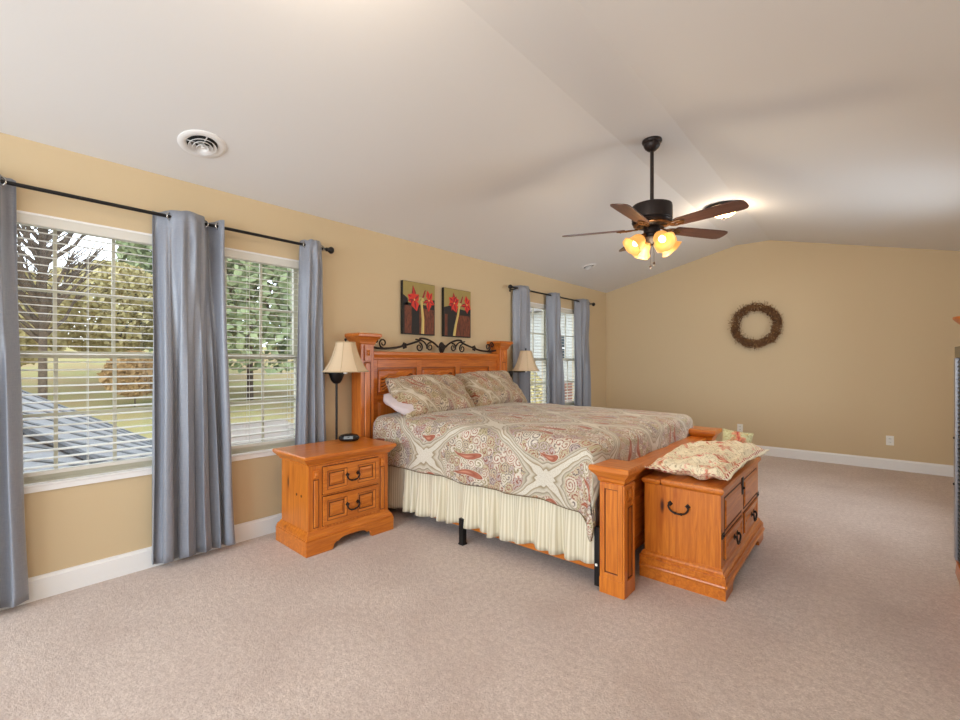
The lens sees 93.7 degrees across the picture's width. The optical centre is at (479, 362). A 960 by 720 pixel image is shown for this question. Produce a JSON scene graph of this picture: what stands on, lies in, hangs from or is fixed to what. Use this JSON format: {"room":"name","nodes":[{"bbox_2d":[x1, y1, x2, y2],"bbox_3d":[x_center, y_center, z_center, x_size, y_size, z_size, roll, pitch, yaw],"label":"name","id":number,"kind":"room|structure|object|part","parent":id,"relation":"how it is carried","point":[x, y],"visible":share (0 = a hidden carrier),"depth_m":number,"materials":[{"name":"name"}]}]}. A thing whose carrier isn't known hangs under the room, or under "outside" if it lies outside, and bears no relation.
{"room":"bedroom","nodes":[
{"label":"bedroom","id":0,"kind":"room"},
{"bbox_2d":[0,132,605,577],"bbox_3d":[-1.199,0.096,4.105,0.160,2.648,10.655,0,0,41],"label":"wall","id":1,"kind":"structure","parent":0,"point":[67,527],"depth_m":3.43,"materials":[{"name":"paint"}]},
{"bbox_2d":[17,210,152,483],"bbox_3d":[-2.375,-0.070,2.716,0.130,1.520,0.915,0,0,41],"label":"window","id":2,"kind":"structure","parent":1,"relation":"in","point":[41,478],"depth_m":2.70,"materials":[{"name":"beige plastic"}]},
{"bbox_2d":[17,212,152,477],"bbox_3d":[-2.343,-0.092,2.688,0.049,1.451,0.883,0,0,41],"label":"window blind","id":3,"kind":"object","parent":2,"relation":"attached to","point":[25,219],"visible":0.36,"depth_m":2.66,"materials":[{"name":"white plastic"}]},
{"bbox_3d":[-2.343,0.622,2.688,0.040,0.022,0.883,0,0,41],"label":"rail","id":4,"kind":"part","parent":3,"relation":"part of","materials":[{"name":"white plastic"}]},
{"bbox_3d":[-2.406,-0.416,2.743,0.036,0.783,0.871,0,0,41],"label":"sash","id":5,"kind":"part","parent":2,"relation":"part of","materials":[{"name":"beige plastic"}]},
{"bbox_3d":[-2.379,0.301,2.720,0.036,0.733,0.871,0,0,41],"label":"sash","id":6,"kind":"part","parent":2,"relation":"part of","materials":[{"name":"beige plastic"}]},
{"bbox_2d":[0,513,281,610],"bbox_3d":[-1.184,1.254,3.987,0.016,0.131,10.495,0,0,41],"label":"baseboard","id":7,"kind":"structure","parent":1,"relation":"attached to","point":[53,583],"depth_m":2.73,"materials":[{"name":"white paint"}]},
{"bbox_2d":[24,445,293,493],"bbox_3d":[-2.044,0.699,3.025,0.067,0.042,1.863,0,0,41],"label":"trim","id":8,"kind":"structure","parent":1,"relation":"attached to","point":[115,475],"depth_m":2.72,"materials":[{"name":"white paint"}]},
{"bbox_2d":[0,179,333,253],"bbox_3d":[-1.998,-0.942,2.962,0.118,0.080,2.268,0,0,41],"label":"curtain rod","id":9,"kind":"object","parent":1,"relation":"attached to","point":[330,250],"visible":0.86,"depth_m":2.72,"materials":[{"name":"black metal"}]},
{"bbox_2d":[0,175,28,607],"bbox_3d":[-2.553,0.153,2.274,0.126,2.281,0.393,0,0,41],"label":"curtain","id":10,"kind":"object","parent":9,"relation":"hanging from","point":[14,585],"visible":0.99,"depth_m":2.37,"materials":[{"name":"fabric"}]},
{"bbox_2d":[152,210,235,564],"bbox_3d":[-1.907,0.152,3.022,0.474,2.282,0.152,0,0,-44],"label":"curtain","id":11,"kind":"object","parent":9,"relation":"hanging from","point":[192,491],"visible":1,"depth_m":2.96,"materials":[{"name":"fabric"}]},
{"bbox_2d":[295,239,325,444],"bbox_3d":[-1.355,0.150,3.655,0.124,2.280,0.313,0,0,41],"label":"curtain","id":12,"kind":"object","parent":9,"relation":"hanging from","point":[310,422],"visible":0.72,"depth_m":3.62,"materials":[{"name":"fabric"}]},
{"bbox_2d":[225,247,298,453],"bbox_3d":[-1.776,-0.070,3.412,0.130,1.520,0.880,0,0,41],"label":"window","id":13,"kind":"structure","parent":1,"relation":"in","point":[295,275],"depth_m":3.53,"materials":[{"name":"beige plastic"}]},
{"bbox_2d":[225,249,298,448],"bbox_3d":[-1.744,-0.092,3.384,0.049,1.451,0.848,0,0,41],"label":"window blind","id":14,"kind":"object","parent":13,"relation":"attached to","point":[231,254],"visible":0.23,"depth_m":3.44,"materials":[{"name":"white plastic"}]},
{"bbox_3d":[-1.744,0.622,3.384,0.040,0.022,0.848,0,0,41],"label":"rail","id":15,"kind":"part","parent":14,"relation":"part of","materials":[{"name":"white plastic"}]},
{"bbox_3d":[-1.807,-0.416,3.438,0.036,0.783,0.836,0,0,41],"label":"sash","id":16,"kind":"part","parent":13,"relation":"part of","materials":[{"name":"beige plastic"}]},
{"bbox_3d":[-1.780,0.301,3.415,0.036,0.733,0.836,0,0,41],"label":"sash","id":17,"kind":"part","parent":13,"relation":"part of","materials":[{"name":"beige plastic"}]},
{"bbox_2d":[401,280,434,335],"bbox_3d":[-0.631,-0.548,4.607,0.041,0.530,0.432,0,0,41],"label":"canvas painting","id":18,"kind":"object","parent":1,"relation":"attached to","point":[417,299],"visible":1,"depth_m":4.58,"materials":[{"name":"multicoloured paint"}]},
{"bbox_2d":[442,287,470,337],"bbox_3d":[-0.260,-0.548,5.037,0.041,0.530,0.432,0,0,41],"label":"canvas painting","id":19,"kind":"object","parent":1,"relation":"attached to","point":[456,304],"visible":1,"depth_m":5.01,"materials":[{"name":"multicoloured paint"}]},
{"bbox_2d":[530,302,546,402],"bbox_3d":[0.698,-0.070,6.283,0.130,1.520,0.890,0,0,41],"label":"window","id":20,"kind":"structure","parent":1,"relation":"in","point":[544,355],"depth_m":6.58,"materials":[{"name":"beige plastic"}]},
{"bbox_3d":[0.667,-0.416,6.309,0.036,0.783,0.846,0,0,41],"label":"sash","id":21,"kind":"part","parent":20,"relation":"part of","materials":[{"name":"beige plastic"}]},
{"bbox_2d":[530,303,546,403],"bbox_3d":[0.730,-0.092,6.255,0.049,1.451,0.858,0,0,41],"label":"window blind","id":22,"kind":"object","parent":20,"relation":"attached to","point":[532,305],"visible":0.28,"depth_m":6.35,"materials":[{"name":"white plastic"}]},
{"bbox_3d":[0.694,0.301,6.286,0.036,0.733,0.846,0,0,41],"label":"sash","id":23,"kind":"part","parent":20,"relation":"part of","materials":[{"name":"beige plastic"}]},
{"bbox_2d":[508,284,594,305],"bbox_3d":[1.103,-0.955,6.560,0.118,0.080,2.328,0,0,41],"label":"curtain rod","id":24,"kind":"object","parent":1,"relation":"attached to","point":[510,286],"visible":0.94,"depth_m":6.21,"materials":[{"name":"black metal"}]},
{"bbox_2d":[512,285,530,402],"bbox_3d":[0.568,0.145,5.892,0.129,2.290,0.361,0,0,41],"label":"curtain","id":25,"kind":"object","parent":24,"relation":"hanging from","point":[521,296],"visible":0.55,"depth_m":5.84,"materials":[{"name":"fabric"}]},
{"bbox_2d":[546,292,564,404],"bbox_3d":[1.101,0.147,6.515,0.133,2.294,0.431,0,0,41],"label":"curtain","id":26,"kind":"object","parent":24,"relation":"hanging from","point":[555,370],"visible":0.71,"depth_m":6.43,"materials":[{"name":"fabric"}]},
{"bbox_2d":[574,299,590,406],"bbox_3d":[1.648,0.147,7.148,0.126,2.295,0.520,0,0,41],"label":"curtain","id":27,"kind":"object","parent":24,"relation":"hanging from","point":[582,383],"visible":0.69,"depth_m":7.08,"materials":[{"name":"fabric"}]},
{"bbox_2d":[561,308,574,404],"bbox_3d":[1.292,-0.070,6.972,0.130,1.520,0.890,0,0,41],"label":"window","id":28,"kind":"structure","parent":1,"relation":"in","point":[562,308],"depth_m":7.11,"materials":[{"name":"beige plastic"}]},
{"bbox_3d":[1.261,-0.416,6.998,0.036,0.783,0.846,0,0,41],"label":"sash","id":29,"kind":"part","parent":28,"relation":"part of","materials":[{"name":"beige plastic"}]},
{"bbox_2d":[561,308,574,403],"bbox_3d":[1.324,-0.092,6.944,0.049,1.451,0.858,0,0,41],"label":"window blind","id":30,"kind":"object","parent":28,"relation":"attached to","point":[564,311],"visible":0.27,"depth_m":6.96,"materials":[{"name":"white plastic"}]},
{"bbox_2d":[0,0,959,292],"bbox_3d":[0.514,-1.533,2.524,4.820,0.688,10.815,0,0,41],"label":"ceiling","id":31,"kind":"structure","parent":0,"point":[493,131],"depth_m":2.68,"materials":[{"name":"paint"}]},
{"bbox_2d":[177,130,225,157],"bbox_3d":[-1.695,-1.329,2.747,0.250,0.069,0.255,0,0,25],"label":"ceiling vent","id":32,"kind":"object","parent":31,"relation":"in","point":[200,143],"visible":1,"depth_m":2.73,"materials":[{"name":"white metal"}]},
{"bbox_2d":[581,263,595,269],"bbox_3d":[1.536,-1.350,6.359,0.205,0.061,0.210,0,0,24],"label":"ceiling vent","id":33,"kind":"object","parent":31,"relation":"in","point":[588,266],"visible":1,"depth_m":6.33,"materials":[{"name":"white paint"}]},
{"bbox_2d":[562,136,748,268],"bbox_3d":[1.317,-1.228,3.457,1.331,0.998,1.290,0,0,41],"label":"ceiling fan","id":34,"kind":"object","parent":31,"relation":"hanging from","point":[650,216],"visible":1,"depth_m":3.41,"materials":[{"name":"brown wood"}]},
{"bbox_3d":[0.915,-1.042,3.644,0.492,0.008,0.136,0,12,19],"label":"fan blade","id":35,"kind":"part","parent":34,"relation":"part of","materials":[{"name":"brown wood"}]},
{"bbox_3d":[1.058,-1.042,3.153,0.136,0.008,0.492,15,9,38],"label":"fan blade","id":36,"kind":"part","parent":34,"relation":"part of","materials":[{"name":"brown wood"}]},
{"bbox_3d":[1.211,-0.928,3.475,0.121,0.173,0.173,-43,8,-8],"label":"lamp shade","id":37,"kind":"part","parent":34,"relation":"part of","materials":[{"name":"yellow glass"}]},
{"bbox_3d":[1.312,-0.928,3.627,0.173,0.173,0.121,0,-42,-11],"label":"lamp shade","id":38,"kind":"part","parent":34,"relation":"part of","materials":[{"name":"yellow glass"}]},
{"bbox_3d":[1.364,-0.923,3.369,0.052,0.051,0.062,0,42,-11],"label":"bulb","id":39,"kind":"part","parent":34,"relation":"part of","materials":[{"name":"beige glass"}]},
{"bbox_3d":[1.363,-0.928,3.374,0.173,0.173,0.121,0,42,-11],"label":"lamp shade","id":40,"kind":"part","parent":34,"relation":"part of","materials":[{"name":"yellow glass"}]},
{"bbox_3d":[1.464,-0.928,3.526,0.121,0.173,0.173,43,-8,-8],"label":"lamp shade","id":41,"kind":"part","parent":34,"relation":"part of","materials":[{"name":"yellow glass"}]},
{"bbox_3d":[1.766,-1.042,3.625,0.492,0.008,0.136,0,-12,-16],"label":"fan blade","id":42,"kind":"part","parent":34,"relation":"part of","materials":[{"name":"brown wood"}]},
{"bbox_3d":[1.601,-1.042,3.141,0.136,0.008,0.492,15,-9,-35],"label":"fan blade","id":43,"kind":"part","parent":34,"relation":"part of","materials":[{"name":"brown wood"}]},
{"bbox_2d":[705,201,734,219],"bbox_3d":[2.701,-1.652,4.985,0.394,0.150,0.394,0,0,41],"label":"ceiling light","id":44,"kind":"object","parent":31,"relation":"attached to","point":[722,202],"visible":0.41,"depth_m":4.92,"materials":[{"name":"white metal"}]},
{"bbox_3d":[2.701,-1.649,4.985,0.260,0.087,0.260,0,0,41],"label":"lamp shade","id":45,"kind":"part","parent":44,"relation":"part of","materials":[{"name":"beige glass"}]},
{"bbox_2d":[0,455,959,719],"bbox_3d":[0.514,1.380,2.524,4.820,0.120,10.815,0,0,41],"label":"floor","id":46,"kind":"structure","parent":0,"point":[846,606],"depth_m":2.22,"materials":[{"name":"carpet"}]},
{"bbox_2d":[272,436,395,557],"bbox_3d":[-1.104,0.980,3.459,0.506,0.680,0.756,0,0,42],"label":"nightstand","id":47,"kind":"object","parent":46,"relation":"on","point":[332,490],"visible":1,"depth_m":3.26,"materials":[{"name":"brown wood"}]},
{"bbox_2d":[322,338,368,439],"bbox_3d":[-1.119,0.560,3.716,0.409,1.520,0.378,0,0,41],"label":"table lamp","id":48,"kind":"object","parent":47,"relation":"on","point":[345,358],"visible":0.96,"depth_m":3.63,"materials":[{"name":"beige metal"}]},
{"bbox_3d":[-1.107,-0.044,3.706,0.370,0.242,0.370,0,0,41],"label":"lamp shade","id":49,"kind":"part","parent":48,"relation":"part of","materials":[{"name":"fabric"}]},
{"bbox_2d":[338,433,358,440],"bbox_3d":[-1.069,0.610,3.673,0.167,0.059,0.115,0,0,-11],"label":"alarm clock","id":50,"kind":"object","parent":47,"relation":"on","point":[348,436],"visible":1,"depth_m":3.63,"materials":[{"name":"black plastic"}]},
{"bbox_3d":[-0.946,1.045,3.322,0.020,0.200,0.460,0,0,42],"label":"drawer","id":51,"kind":"part","parent":47,"relation":"part of","materials":[{"name":"brown wood"}]},
{"bbox_3d":[-0.946,0.830,3.322,0.020,0.190,0.460,0,0,42],"label":"drawer","id":52,"kind":"part","parent":47,"relation":"part of","materials":[{"name":"brown wood"}]},
{"bbox_3d":[-0.929,1.050,3.307,0.025,0.068,0.120,0,0,42],"label":"handle","id":53,"kind":"part","parent":47,"relation":"part of","materials":[{"name":"metal"}]},
{"bbox_3d":[-0.929,0.835,3.307,0.025,0.068,0.120,0,0,42],"label":"handle","id":54,"kind":"part","parent":47,"relation":"part of","materials":[{"name":"metal"}]},
{"bbox_2d":[345,333,721,599],"bbox_3d":[0.475,0.532,4.008,2.587,1.575,2.228,0,0,41],"label":"bed","id":55,"kind":"object","parent":46,"relation":"on","point":[621,530],"visible":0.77,"depth_m":3.45,"materials":[{"name":"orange wood"}]},
{"bbox_3d":[-1.044,0.575,4.008,0.140,1.490,0.140,0,0,41],"label":"headboard post","id":56,"kind":"part","parent":55,"relation":"part of","materials":[{"name":"red wood"}]},
{"bbox_3d":[-0.793,0.606,4.290,0.016,0.508,0.441,0,0,41],"label":"panel","id":57,"kind":"part","parent":55,"relation":"part of","materials":[{"name":"red wood"}]},
{"bbox_3d":[-0.788,0.173,4.286,0.031,0.219,0.441,0,0,41],"label":"carved panel","id":58,"kind":"part","parent":55,"relation":"part of","materials":[{"name":"red wood"}]},
{"bbox_3d":[-0.408,0.460,4.754,0.050,1.020,1.820,0,0,41],"label":"headboard","id":59,"kind":"part","parent":55,"relation":"part of","materials":[{"name":"red wood"}]},
{"bbox_3d":[-0.408,-0.062,4.754,0.104,0.075,1.864,0,0,41],"label":"rail","id":60,"kind":"part","parent":55,"relation":"part of","materials":[{"name":"red wood"}]},
{"bbox_3d":[-0.430,0.173,4.700,0.031,0.219,0.456,0,0,41],"label":"carved panel","id":61,"kind":"part","parent":55,"relation":"part of","materials":[{"name":"red wood"}]},
{"bbox_3d":[-0.126,1.225,3.267,0.048,0.190,0.048,0,0,41],"label":"support leg","id":62,"kind":"part","parent":55,"relation":"part of","materials":[{"name":"black metal"}]},
{"bbox_3d":[-0.063,0.173,5.127,0.031,0.219,0.461,0,0,41],"label":"carved panel","id":63,"kind":"part","parent":55,"relation":"part of","materials":[{"name":"red wood"}]},
{"bbox_2d":[388,466,594,563],"bbox_3d":[-0.129,1.026,3.306,2.105,0.453,0.092,0,0,41],"label":"bed skirt","id":64,"kind":"object","parent":55,"relation":"hanging from","point":[554,529],"visible":0.72,"depth_m":3.12,"materials":[{"name":"beige fabric"}]},
{"bbox_3d":[0.235,0.575,5.493,0.140,1.490,0.140,0,0,41],"label":"headboard post","id":65,"kind":"part","parent":55,"relation":"part of","materials":[{"name":"red wood"}]},
{"bbox_3d":[-0.083,1.127,3.358,2.165,0.215,0.030,0,0,41],"label":"rail","id":66,"kind":"part","parent":55,"relation":"part of","materials":[{"name":"brown wood"}]},
{"bbox_2d":[595,492,599,525],"bbox_3d":[0.493,0.900,4.077,2.060,0.220,1.860,0,0,41],"label":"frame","id":67,"kind":"object","parent":55,"relation":"on","point":[597,504],"visible":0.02,"depth_m":2.76,"materials":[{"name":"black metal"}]},
{"bbox_3d":[0.482,0.665,4.072,2.030,0.250,1.840,0,0,41],"label":"mattress","id":68,"kind":"object","parent":67,"relation":"on","visible":0},
{"bbox_2d":[373,402,692,541],"bbox_3d":[0.516,0.736,4.036,2.134,0.617,2.060,0,0,41],"label":"comforter","id":69,"kind":"object","parent":68,"relation":"on","point":[542,451],"visible":0.83,"depth_m":3.19,"materials":[{"name":"fabric"}]},
{"bbox_2d":[383,393,413,414],"bbox_3d":[-0.522,0.371,4.199,0.410,0.238,0.781,0,0,41],"label":"bed pillow","id":70,"kind":"object","parent":69,"relation":"on","point":[403,408],"visible":0.26,"depth_m":3.88,"materials":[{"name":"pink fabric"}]},
{"bbox_2d":[385,374,475,417],"bbox_3d":[-0.442,0.323,4.248,0.420,0.422,0.857,0,0,44],"label":"pillow sham","id":71,"kind":"object","parent":69,"relation":"on","point":[427,393],"visible":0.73,"depth_m":4.07,"materials":[{"name":"beige fabric"}]},
{"bbox_2d":[455,370,526,405],"bbox_3d":[0.137,0.304,4.977,0.422,0.423,0.825,0,0,44],"label":"pillow sham","id":72,"kind":"object","parent":69,"relation":"on","point":[484,388],"visible":0.75,"depth_m":4.79,"materials":[{"name":"beige fabric"}]},
{"bbox_3d":[0.793,0.988,2.610,0.140,0.665,0.140,0,0,41],"label":"footboard post","id":73,"kind":"part","parent":55,"relation":"part of","materials":[{"name":"brown wood"}]},
{"bbox_3d":[1.395,0.953,3.309,0.009,0.405,1.705,0,0,41],"label":"bead moulding","id":74,"kind":"part","parent":55,"relation":"part of","materials":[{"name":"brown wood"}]},
{"bbox_3d":[1.377,0.950,3.325,0.060,0.460,1.705,0,0,41],"label":"footboard","id":75,"kind":"part","parent":55,"relation":"part of","materials":[{"name":"red wood"}]},
{"bbox_3d":[1.375,0.694,3.327,0.139,0.083,1.799,0,0,41],"label":"footboard rail","id":76,"kind":"part","parent":55,"relation":"part of","materials":[{"name":"brown wood"}]},
{"bbox_2d":[639,457,764,601],"bbox_3d":[1.555,1.013,3.076,0.494,0.614,1.190,0,0,41],"label":"chest","id":77,"kind":"object","parent":46,"relation":"on","point":[699,534],"visible":0.98,"depth_m":2.67,"materials":[{"name":"brown wood"}]},
{"bbox_3d":[1.171,0.865,2.657,0.132,0.073,0.025,0,0,41],"label":"handle","id":78,"kind":"part","parent":77,"relation":"part of","materials":[{"name":"metal"}]},
{"bbox_2d":[645,440,769,480],"bbox_3d":[1.549,0.644,3.035,0.500,0.169,1.040,0,0,44],"label":"throw pillow","id":79,"kind":"object","parent":77,"relation":"on","point":[702,460],"visible":1,"depth_m":2.82,"materials":[{"name":"beige fabric"}]},
{"bbox_3d":[1.598,0.727,3.045,0.344,0.042,1.156,0,0,41],"label":"lid","id":80,"kind":"part","parent":77,"relation":"part of","materials":[{"name":"brown wood"}]},
{"bbox_3d":[1.547,0.872,2.743,0.008,0.173,0.431,0,0,41],"label":"panel","id":81,"kind":"part","parent":77,"relation":"part of","materials":[{"name":"brown wood"}]},
{"bbox_3d":[1.546,1.060,2.744,0.018,0.130,0.455,0,0,41],"label":"drawer","id":82,"kind":"part","parent":77,"relation":"part of","materials":[{"name":"brown wood"}]},
{"bbox_2d":[722,428,753,442],"bbox_3d":[1.984,0.624,3.477,0.204,0.205,0.145,0,0,45],"label":"throw pillow","id":83,"kind":"object","parent":77,"relation":"on","point":[730,435],"visible":0.54,"depth_m":3.46,"materials":[{"name":"beige fabric"}]},
{"bbox_3d":[1.564,1.065,2.728,0.025,0.068,0.112,0,0,41],"label":"handle","id":84,"kind":"part","parent":77,"relation":"part of","materials":[{"name":"metal"}]},
{"bbox_3d":[1.889,0.872,3.140,0.008,0.173,0.431,0,0,41],"label":"panel","id":85,"kind":"part","parent":77,"relation":"part of","materials":[{"name":"brown wood"}]},
{"bbox_3d":[1.889,1.060,3.141,0.018,0.130,0.455,0,0,41],"label":"drawer","id":86,"kind":"part","parent":77,"relation":"part of","materials":[{"name":"brown wood"}]},
{"bbox_3d":[1.906,1.065,3.126,0.025,0.068,0.112,0,0,41],"label":"handle","id":87,"kind":"part","parent":77,"relation":"part of","materials":[{"name":"metal"}]},
{"bbox_2d":[953,346,959,586],"bbox_3d":[2.565,0.615,1.954,0.594,1.410,1.254,0,0,41],"label":"media cabinet","id":88,"kind":"object","parent":46,"relation":"on","point":[956,437],"visible":1,"depth_m":2.56,"materials":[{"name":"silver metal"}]},
{"bbox_2d":[952,316,959,324],"bbox_3d":[2.830,-0.172,2.420,0.400,0.165,0.400,0,0,41],"label":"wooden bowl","id":89,"kind":"object","parent":88,"relation":"on","point":[956,319],"visible":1,"depth_m":2.51,"materials":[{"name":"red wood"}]},
{"bbox_2d":[507,348,539,376],"bbox_3d":[0.533,0.570,5.671,0.359,1.500,0.509,0,0,41],"label":"table lamp","id":90,"kind":"object","parent":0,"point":[525,362],"visible":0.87,"depth_m":5.64,"materials":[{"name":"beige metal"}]},
{"bbox_3d":[0.583,-0.019,5.728,0.350,0.252,0.350,0,0,41],"label":"lamp shade","id":91,"kind":"part","parent":90,"relation":"part of","materials":[{"name":"fabric"}]},
{"bbox_2d":[606,240,959,465],"bbox_3d":[3.992,-0.153,6.560,4.500,3.147,0.160,0,0,41],"label":"wall","id":92,"kind":"structure","parent":0,"point":[863,354],"depth_m":6.12,"materials":[{"name":"paint"}]},
{"bbox_2d":[737,424,742,431],"bbox_3d":[3.814,0.962,6.601,0.072,0.116,0.010,0,0,41],"label":"wall outlet","id":93,"kind":"object","parent":92,"relation":"attached to","point":[739,426],"visible":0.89,"depth_m":6.60,"materials":[{"name":"plastic"}]},
{"bbox_2d":[728,301,783,350],"bbox_3d":[3.921,-0.526,6.422,0.701,0.720,0.114,0,0,41],"label":"twig wreath","id":94,"kind":"object","parent":92,"relation":"attached to","point":[770,311],"visible":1,"depth_m":6.38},
{"bbox_2d":[756,445,953,476],"bbox_3d":[3.934,1.254,6.493,4.480,0.131,0.016,0,0,41],"label":"baseboard","id":95,"kind":"structure","parent":92,"relation":"attached to","point":[863,461],"depth_m":5.69,"materials":[{"name":"white paint"}]},
{"bbox_2d":[886,436,893,445],"bbox_3d":[5.046,0.962,5.539,0.072,0.116,0.010,0,0,41],"label":"wall outlet","id":96,"kind":"object","parent":92,"relation":"attached to","point":[889,439],"visible":1,"depth_m":5.54,"materials":[{"name":"plastic"}]},
{"label":"outside","id":97,"kind":"structure","parent":0,"visible":0},
{"bbox_2d":[21,344,293,437],"bbox_3d":[-10.226,0.906,32.571,48.000,5.571,64.000,0,0,41],"label":"lawn","id":98,"kind":"structure","parent":97,"point":[80,373],"depth_m":21.91,"materials":[{"name":"green grass"}]},
{"bbox_2d":[18,270,75,366],"bbox_3d":[-19.366,-1.345,18.255,4.629,5.885,4.338,0,0,-7],"label":"tree","id":99,"kind":"object","parent":98,"relation":"on","point":[23,341],"visible":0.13,"depth_m":18.44,"materials":[{"name":"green plant"}]},
{"bbox_2d":[17,224,108,398],"bbox_3d":[-15.235,-3.050,15.285,4.147,10.552,4.033,0,0,-4],"label":"bare tree","id":100,"kind":"object","parent":98,"relation":"on","point":[30,243],"visible":0.3,"depth_m":15.30,"materials":[{"name":"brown plant"}]},
{"bbox_2d":[48,260,152,351],"bbox_3d":[-18.570,-1.865,22.284,5.899,6.426,6.192,0,0,41],"label":"tree","id":101,"kind":"object","parent":98,"relation":"on","point":[82,304],"visible":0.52,"depth_m":21.16,"materials":[{"name":"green plant"}]},
{"bbox_2d":[96,350,152,406],"bbox_3d":[-14.676,0.714,18.994,2.407,2.516,2.528,0,0,41],"label":"shrub","id":102,"kind":"object","parent":98,"relation":"on","point":[107,365],"visible":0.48,"depth_m":18.29,"materials":[{"name":"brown plant"}]},
{"bbox_2d":[94,240,236,351],"bbox_3d":[-19.063,-6.254,28.133,9.198,14.203,8.812,0,0,41],"label":"evergreen tree","id":103,"kind":"object","parent":98,"relation":"on","point":[122,256],"visible":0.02,"depth_m":25.64,"materials":[{"name":"green plant"}]},
{"bbox_2d":[227,258,293,399],"bbox_3d":[-11.365,-4.653,22.567,7.692,13.251,7.156,0,0,14],"label":"evergreen tree","id":104,"kind":"object","parent":98,"relation":"on","point":[253,316],"visible":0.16,"depth_m":20.64,"materials":[{"name":"green plant"}]},
{"bbox_2d":[531,371,541,402],"bbox_3d":[1.940,1.871,19.243,1.987,3.299,2.002,0,0,41],"label":"shrub","id":105,"kind":"object","parent":98,"relation":"on","point":[532,372],"visible":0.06,"depth_m":18.62,"materials":[{"name":"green plant"}]},
{"bbox_2d":[530,308,571,401],"bbox_3d":[6.645,-0.680,34.534,15.000,11.200,8.200,0,0,41],"label":"house","id":106,"kind":"structure","parent":98,"relation":"on","point":[538,345],"depth_m":30.80,"materials":[{"name":"white"}]},
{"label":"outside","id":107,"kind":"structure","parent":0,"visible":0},
{"bbox_2d":[231,419,293,444],"bbox_3d":[-7.558,2.647,15.752,5.000,0.625,3.600,0,0,41],"label":"patio","id":108,"kind":"structure","parent":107,"point":[268,423],"depth_m":16.59,"materials":[{"name":"concrete"}]},
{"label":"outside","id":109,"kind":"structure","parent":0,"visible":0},
{"bbox_2d":[22,390,151,471],"bbox_3d":[-4.550,0.330,4.382,4.400,2.520,3.916,0,0,41],"label":"porch roof","id":110,"kind":"structure","parent":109,"point":[37,406],"depth_m":4.95,"materials":[{"name":"grey metal"}]}
]}

